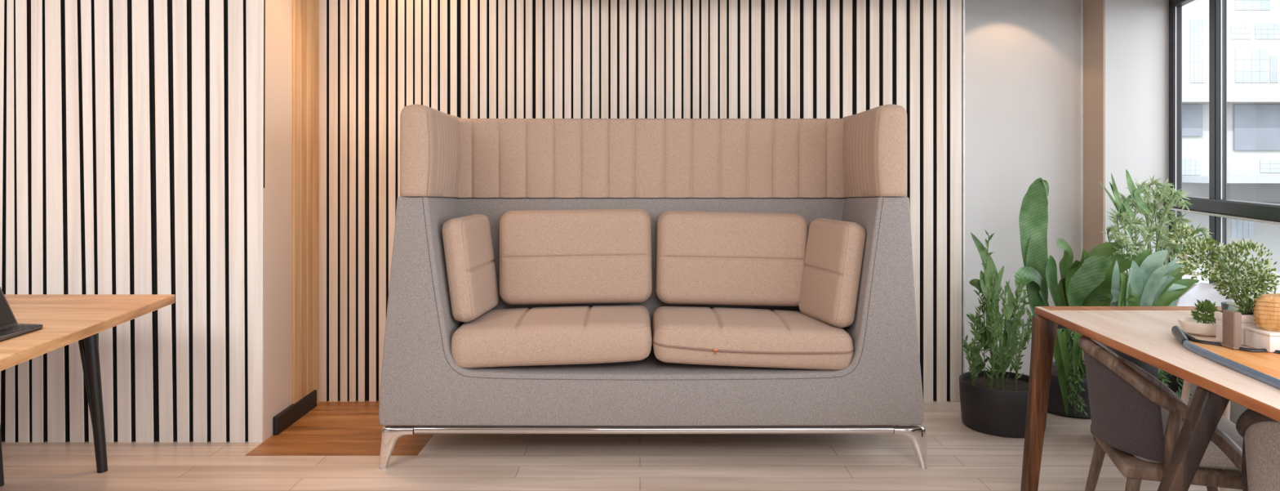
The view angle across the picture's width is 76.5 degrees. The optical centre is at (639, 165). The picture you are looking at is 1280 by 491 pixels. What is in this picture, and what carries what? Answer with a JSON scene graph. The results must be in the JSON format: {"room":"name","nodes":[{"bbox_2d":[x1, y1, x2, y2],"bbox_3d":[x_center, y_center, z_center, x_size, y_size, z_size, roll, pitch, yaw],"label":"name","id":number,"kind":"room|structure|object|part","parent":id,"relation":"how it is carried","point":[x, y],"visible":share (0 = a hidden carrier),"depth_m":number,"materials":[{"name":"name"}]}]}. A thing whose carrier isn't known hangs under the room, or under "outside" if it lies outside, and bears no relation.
{"room":"office lounge","nodes":[
{"label":"office lounge","id":0,"kind":"room"},
{"bbox_2d":[0,0,265,442],"bbox_3d":[-2.754,-0.125,4.058,2.116,2.750,0.784,0,0,0],"label":"wall","id":1,"kind":"structure","parent":0,"point":[132,131],"depth_m":3.67,"materials":[{"name":"white wood"}]},
{"bbox_2d":[262,0,319,441],"bbox_3d":[-1.700,-0.125,3.990,0.022,2.750,0.640,0,0,0],"label":"wall","id":2,"kind":"structure","parent":0,"point":[291,274],"depth_m":3.95,"materials":[{"name":"paint"}]},
{"bbox_2d":[272,389,316,435],"bbox_3d":[-1.689,1.208,3.990,0.024,0.085,0.460,0,0,0],"label":"baseboard","id":3,"kind":"structure","parent":2,"relation":"attached to","point":[290,415],"depth_m":3.93,"materials":[{"name":"black paint"}]},
{"bbox_2d":[0,374,1242,490],"bbox_3d":[-0.250,1.299,0.750,6.900,0.102,8.500,0,0,0],"label":"floor","id":4,"kind":"structure","parent":0,"point":[961,457],"depth_m":3.42,"materials":[{"name":"brown wood"}]},
{"bbox_2d":[0,293,174,486],"bbox_3d":[-2.505,0.893,2.070,1.890,0.719,2.575,0,0,0],"label":"oak desk","id":5,"kind":"object","parent":4,"relation":"on","point":[66,319],"visible":1,"depth_m":3.06,"materials":[{"name":"brown wood"}]},
{"bbox_3d":[-2.532,0.916,3.170,0.096,0.670,0.047,0,0,0],"label":"leg","id":6,"kind":"part","parent":5,"relation":"part of","materials":[{"name":"black wood"}]},
{"bbox_2d":[0,286,43,341],"bbox_3d":[-2.031,0.430,2.510,0.222,0.205,0.330,0,0,0],"label":"laptop","id":7,"kind":"object","parent":5,"relation":"on","point":[10,328],"visible":1,"depth_m":2.62,"materials":[{"name":"grey metal"}]},
{"bbox_3d":[-2.092,0.426,2.507,0.099,0.196,0.325,0,0,0],"label":"lid","id":8,"kind":"part","parent":7,"relation":"part of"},
{"bbox_3d":[-2.229,0.916,3.320,0.104,0.671,0.051,0,0,0],"label":"leg","id":9,"kind":"part","parent":5,"relation":"part of","materials":[{"name":"black wood"}]},
{"bbox_2d":[378,104,928,468],"bbox_3d":[0.056,0.508,3.676,2.272,1.522,0.708,0,0,0],"label":"sofa","id":10,"kind":"object","parent":4,"relation":"on","point":[851,168],"visible":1,"depth_m":3.34,"materials":[{"name":"grey fabric"}]},
{"bbox_3d":[-1.008,1.173,3.360,0.146,0.194,0.040,0,0,0],"label":"leg","id":11,"kind":"part","parent":10,"relation":"part of","materials":[{"name":"silver metal"}]},
{"bbox_2d":[450,304,652,368],"bbox_3d":[-0.369,0.745,3.581,0.839,0.200,0.518,0,0,0],"label":"seat cushion","id":12,"kind":"object","parent":10,"relation":"on","point":[583,334],"visible":0.96,"depth_m":3.33,"materials":[{"name":"beige fabric"}]},
{"bbox_2d":[441,213,498,321],"bbox_3d":[-0.746,0.446,3.605,0.153,0.440,0.410,0,0,6],"label":"cushion","id":13,"kind":"object","parent":12,"relation":"on","point":[470,265],"visible":1,"depth_m":3.43,"materials":[{"name":"beige fabric"}]},
{"bbox_2d":[499,208,652,304],"bbox_3d":[-0.299,0.423,3.773,0.712,0.441,0.167,0,0,0],"label":"cushion","id":14,"kind":"object","parent":12,"relation":"on","point":[583,255],"visible":1,"depth_m":3.71,"materials":[{"name":"beige fabric"}]},
{"bbox_3d":[0.047,0.608,3.950,2.231,0.905,0.160,0,0,0],"label":"panel","id":15,"kind":"part","parent":10,"relation":"part of","materials":[{"name":"grey fabric"}]},
{"bbox_3d":[0.057,1.093,3.360,1.976,0.035,0.033,0,0,0],"label":"rail","id":16,"kind":"part","parent":10,"relation":"part of","materials":[{"name":"silver metal"}]},
{"bbox_2d":[651,306,853,369],"bbox_3d":[0.470,0.752,3.576,0.833,0.202,0.528,0,0,0],"label":"seat cushion","id":17,"kind":"object","parent":10,"relation":"on","point":[691,335],"visible":0.95,"depth_m":3.33,"materials":[{"name":"beige fabric"}]},
{"bbox_2d":[655,210,808,306],"bbox_3d":[0.429,0.433,3.777,0.711,0.441,0.167,0,0,0],"label":"cushion","id":18,"kind":"object","parent":17,"relation":"on","point":[703,257],"visible":0.91,"depth_m":3.71,"materials":[{"name":"beige fabric"}]},
{"bbox_2d":[798,217,865,327],"bbox_3d":[0.837,0.464,3.567,0.158,0.444,0.372,0,0,-15],"label":"cushion","id":19,"kind":"object","parent":17,"relation":"on","point":[833,260],"visible":1,"depth_m":3.45,"materials":[{"name":"beige fabric"}]},
{"bbox_3d":[1.119,1.173,3.360,0.146,0.194,0.040,0,0,0],"label":"leg","id":20,"kind":"part","parent":10,"relation":"part of","materials":[{"name":"silver metal"}]},
{"bbox_2d":[959,229,1048,437],"bbox_3d":[1.742,0.779,3.900,0.392,0.940,0.393,0,0,19],"label":"planter","id":21,"kind":"object","parent":4,"relation":"on","point":[993,402],"visible":0.96,"depth_m":3.86,"materials":[{"name":"ceramic"}]},
{"bbox_3d":[1.742,1.141,3.900,0.392,0.216,0.392,0,0,0],"label":"pot","id":22,"kind":"part","parent":21,"relation":"part of","materials":[{"name":"black ceramic"}]},
{"bbox_2d":[1014,177,1136,417],"bbox_3d":[2.145,0.655,4.123,0.629,1.187,0.464,0,0,0],"label":"leaf plant","id":23,"kind":"object","parent":4,"relation":"on","point":[1087,282],"visible":0.68,"depth_m":4.02,"materials":[{"name":"plant"}]},
{"bbox_3d":[2.220,1.149,4.170,0.370,0.199,0.370,0,0,0],"label":"pot","id":24,"kind":"part","parent":23,"relation":"part of","materials":[{"name":"stone"}]},
{"bbox_2d":[1093,249,1199,439],"bbox_3d":[2.287,0.815,3.660,0.515,0.869,0.280,0,0,0],"label":"agave plant","id":25,"kind":"object","parent":4,"relation":"on","point":[1149,282],"visible":0.36,"depth_m":3.61,"materials":[{"name":"green plant"}]},
{"bbox_3d":[2.170,1.020,3.660,0.280,0.459,0.280,0,0,0],"label":"pot","id":26,"kind":"part","parent":25,"relation":"part of","materials":[{"name":"grey fabric"}]},
{"bbox_2d":[1020,306,1279,490],"bbox_3d":[1.680,0.891,1.893,1.109,0.718,2.730,0,0,15],"label":"table","id":27,"kind":"object","parent":4,"relation":"on","point":[1143,333],"visible":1,"depth_m":2.48,"materials":[{"name":"brown wood"}]},
{"bbox_3d":[1.477,0.906,3.011,0.125,0.688,0.060,0,0,0],"label":"leg","id":28,"kind":"part","parent":27,"relation":"part of","materials":[{"name":"brown wood"}]},
{"bbox_3d":[2.010,0.583,3.011,0.981,0.041,0.024,0,0,0],"label":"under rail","id":29,"kind":"part","parent":27,"relation":"part of","materials":[{"name":"brown wood"}]},
{"bbox_3d":[1.322,0.906,2.060,0.339,0.688,0.050,0,0,0],"label":"leg","id":30,"kind":"part","parent":27,"relation":"part of","materials":[{"name":"brown wood"}]},
{"bbox_2d":[1177,298,1219,336],"bbox_3d":[1.783,0.476,2.560,0.160,0.112,0.120,0,0,0],"label":"planter","id":31,"kind":"object","parent":27,"relation":"on","point":[1206,324],"visible":0.9,"depth_m":2.54,"materials":[{"name":"ceramic"}]},
{"bbox_3d":[1.783,0.510,2.560,0.160,0.043,0.120,0,0,0],"label":"dish","id":32,"kind":"part","parent":31,"relation":"part of","materials":[{"name":"beige ceramic"}]},
{"bbox_2d":[1167,222,1279,344],"bbox_3d":[1.776,0.353,2.452,0.301,0.358,0.199,0,0,0],"label":"potted plant","id":33,"kind":"object","parent":27,"relation":"on","point":[1258,285],"visible":0.91,"depth_m":2.46,"materials":[{"name":"plant"}]},
{"bbox_3d":[1.800,0.487,2.433,0.115,0.089,0.071,0,0,0],"label":"planter","id":34,"kind":"part","parent":33,"relation":"part of","materials":[{"name":"ceramic"}]},
{"bbox_2d":[1171,325,1279,389],"bbox_3d":[1.691,0.515,2.047,0.319,0.039,0.935,0,0,8],"label":"tray","id":35,"kind":"object","parent":27,"relation":"on","point":[1262,365],"visible":1,"depth_m":2.22,"materials":[{"name":"orange wood"}]},
{"bbox_2d":[1220,309,1243,349],"bbox_3d":[1.709,0.473,2.345,0.034,0.106,0.058,0,0,0],"label":"block","id":36,"kind":"object","parent":35,"relation":"on","point":[1232,319],"visible":1,"depth_m":2.33,"materials":[{"name":"beige wood"}]},
{"bbox_2d":[1221,301,1244,310],"bbox_3d":[1.883,0.485,2.580,0.062,0.094,0.062,0,0,0],"label":"glass tumbler","id":37,"kind":"object","parent":27,"relation":"on","point":[1224,304],"visible":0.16,"depth_m":2.57,"materials":[{"name":"white"}]},
{"bbox_2d":[1243,326,1279,351],"bbox_3d":[1.853,0.499,2.328,0.177,0.055,0.101,0,0,0],"label":"box","id":38,"kind":"object","parent":27,"relation":"on","point":[1257,337],"visible":0.94,"depth_m":2.31,"materials":[{"name":"ceramic"}]},
{"bbox_2d":[1253,293,1279,331],"bbox_3d":[1.851,0.420,2.328,0.176,0.101,0.098,0,0,0],"label":"lantern","id":39,"kind":"object","parent":38,"relation":"on","point":[1266,312],"visible":1,"depth_m":2.31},
{"bbox_2d":[1099,168,1217,400],"bbox_3d":[2.533,0.634,4.074,0.551,1.229,0.547,0,0,0],"label":"fern","id":40,"kind":"object","parent":4,"relation":"on","point":[1175,383],"visible":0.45,"depth_m":4.00,"materials":[{"name":"green plant"}]},
{"bbox_2d":[1077,334,1243,490],"bbox_3d":[1.688,0.911,2.621,0.487,0.684,0.506,0,0,17],"label":"tub chair","id":41,"kind":"object","parent":4,"relation":"on","point":[1137,420],"visible":0.72,"depth_m":2.48,"materials":[{"name":"grey fabric"}]},
{"bbox_3d":[1.599,1.094,2.859,0.097,0.317,0.037,0,0,39],"label":"leg","id":42,"kind":"part","parent":41,"relation":"part of","materials":[{"name":"brown wood"}]},
{"bbox_3d":[1.554,0.743,2.662,0.175,0.295,0.446,0,0,17],"label":"backrest","id":43,"kind":"part","parent":41,"relation":"part of","materials":[{"name":"grey fabric"}]},
{"bbox_3d":[1.480,1.094,2.475,0.096,0.316,0.040,0,0,0],"label":"leg","id":44,"kind":"part","parent":41,"relation":"part of","materials":[{"name":"brown wood"}]},
{"bbox_3d":[1.714,0.927,2.613,0.390,0.045,0.440,0,0,17],"label":"seat frame","id":45,"kind":"part","parent":41,"relation":"part of","materials":[{"name":"brown wood"}]},
{"bbox_3d":[1.585,0.820,2.416,0.045,0.204,0.057,0,0,0],"label":"arm post","id":46,"kind":"part","parent":41,"relation":"part of","materials":[{"name":"brown wood"}]},
{"bbox_3d":[1.733,0.865,2.607,0.358,0.104,0.398,0,0,17],"label":"seat","id":47,"kind":"part","parent":41,"relation":"part of","materials":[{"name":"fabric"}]},
{"bbox_3d":[1.938,1.094,2.753,0.096,0.316,0.040,0,0,0],"label":"leg","id":48,"kind":"part","parent":41,"relation":"part of","materials":[{"name":"brown wood"}]},
{"bbox_2d":[1158,369,1183,397],"bbox_3d":[2.640,1.129,4.200,0.300,0.239,0.300,0,0,0],"label":"plant","id":49,"kind":"object","parent":4,"relation":"on","point":[1174,384],"depth_m":4.05,"materials":[{"name":"green plant"}]},
{"bbox_2d":[1175,282,1237,490],"bbox_3d":[2.300,0.867,3.158,0.360,0.768,0.397,0,0,0],"label":"shell chair","id":50,"kind":"object","parent":4,"relation":"on","point":[1201,291],"visible":0.14,"depth_m":3.32,"materials":[{"name":"white plastic"}]},
{"bbox_3d":[2.155,1.032,3.242,0.094,0.439,0.027,0,0,42],"label":"leg","id":51,"kind":"part","parent":50,"relation":"part of","materials":[{"name":"brown wood"}]},
{"bbox_3d":[2.155,1.032,2.998,0.094,0.439,0.027,0,0,-42],"label":"leg","id":52,"kind":"part","parent":50,"relation":"part of","materials":[{"name":"brown wood"}]},
{"bbox_2d":[1235,408,1279,490],"bbox_3d":[1.768,0.911,1.979,0.487,0.684,0.506,0,0,-29],"label":"tub chair","id":53,"kind":"object","parent":4,"relation":"on","point":[1260,433],"visible":0.86,"depth_m":2.03,"materials":[{"name":"grey fabric"}]},
{"bbox_3d":[1.626,0.820,2.159,0.043,0.204,0.060,0,0,0],"label":"arm post","id":54,"kind":"part","parent":53,"relation":"part of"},
{"bbox_3d":[1.744,0.744,1.966,0.432,0.350,0.506,0,0,-29],"label":"arm rail","id":55,"kind":"part","parent":53,"relation":"part of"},
{"bbox_3d":[1.645,0.743,1.912,0.175,0.295,0.446,0,0,-29],"label":"backrest","id":56,"kind":"part","parent":53,"relation":"part of","materials":[{"name":"grey fabric"}]},
{"bbox_2d":[319,0,961,401],"bbox_3d":[-0.011,-0.125,4.373,3.457,2.750,0.154,0,0,0],"label":"wall","id":57,"kind":"structure","parent":0,"point":[462,59],"depth_m":4.30,"materials":[{"name":"beige wood"}]},
{"bbox_2d":[961,0,964,373],"bbox_3d":[1.713,-0.125,4.572,0.009,2.750,0.556,0,0,0],"label":"trim","id":58,"kind":"structure","parent":57,"relation":"attached to","point":[962,1],"depth_m":4.30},
{"bbox_2d":[964,0,1080,374],"bbox_3d":[2.152,-0.125,4.910,1.024,2.750,0.120,0,0,0],"label":"wall","id":59,"kind":"structure","parent":0,"point":[1023,57],"depth_m":4.85,"materials":[{"name":"white paint"}]},
{"bbox_2d":[1080,0,1083,359],"bbox_3d":[2.638,-0.125,4.844,0.012,2.750,0.012,0,0,0],"label":"trim","id":60,"kind":"structure","parent":59,"relation":"attached to","point":[1082,1],"depth_m":4.84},
{"bbox_2d":[1083,0,1104,363],"bbox_3d":[2.642,-0.125,4.733,0.007,2.750,0.210,0,0,0],"label":"column","id":61,"kind":"structure","parent":59,"relation":"attached to","point":[1093,10],"depth_m":4.73,"materials":[{"name":"beige paint"}]},
{"bbox_2d":[1104,0,1168,273],"bbox_3d":[2.838,-0.125,4.788,0.387,2.750,0.324,0,0,0],"label":"wall pier","id":62,"kind":"object","parent":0,"point":[1136,32],"visible":0.24,"depth_m":4.63,"materials":[{"name":"white paint"}]},
{"bbox_2d":[1182,0,1248,423],"bbox_3d":[2.122,-0.125,0.780,0.200,2.750,8.500,0,0,14],"label":"wall","id":63,"kind":"structure","parent":0,"point":[1236,409],"depth_m":3.85,"materials":[{"name":"white paint"}]},
{"bbox_2d":[1163,0,1279,288],"bbox_3d":[2.182,-0.045,1.436,0.110,1.810,6.600,0,0,14],"label":"window","id":64,"kind":"structure","parent":63,"relation":"in","point":[1217,206],"depth_m":4.02,"materials":[{"name":"black metal"}]},
{"bbox_3d":[2.211,-0.060,1.428,0.050,1.780,6.600,0,0,14],"label":"frame","id":65,"kind":"part","parent":64,"relation":"part of","materials":[{"name":"black metal"}]},
{"label":"outside","id":66,"kind":"structure","parent":0,"visible":0},
{"bbox_3d":[22.250,4.500,10.000,35.500,0.100,70.000,0,0,0],"label":"pavement","id":67,"kind":"object","parent":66,"visible":0},
{"bbox_2d":[1182,0,1279,302],"bbox_3d":[16.225,-0.900,19.400,19.550,10.700,7.200,0,0,0],"label":"office building","id":68,"kind":"structure","parent":67,"relation":"on","point":[1253,26],"depth_m":16.99,"materials":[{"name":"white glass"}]}
]}

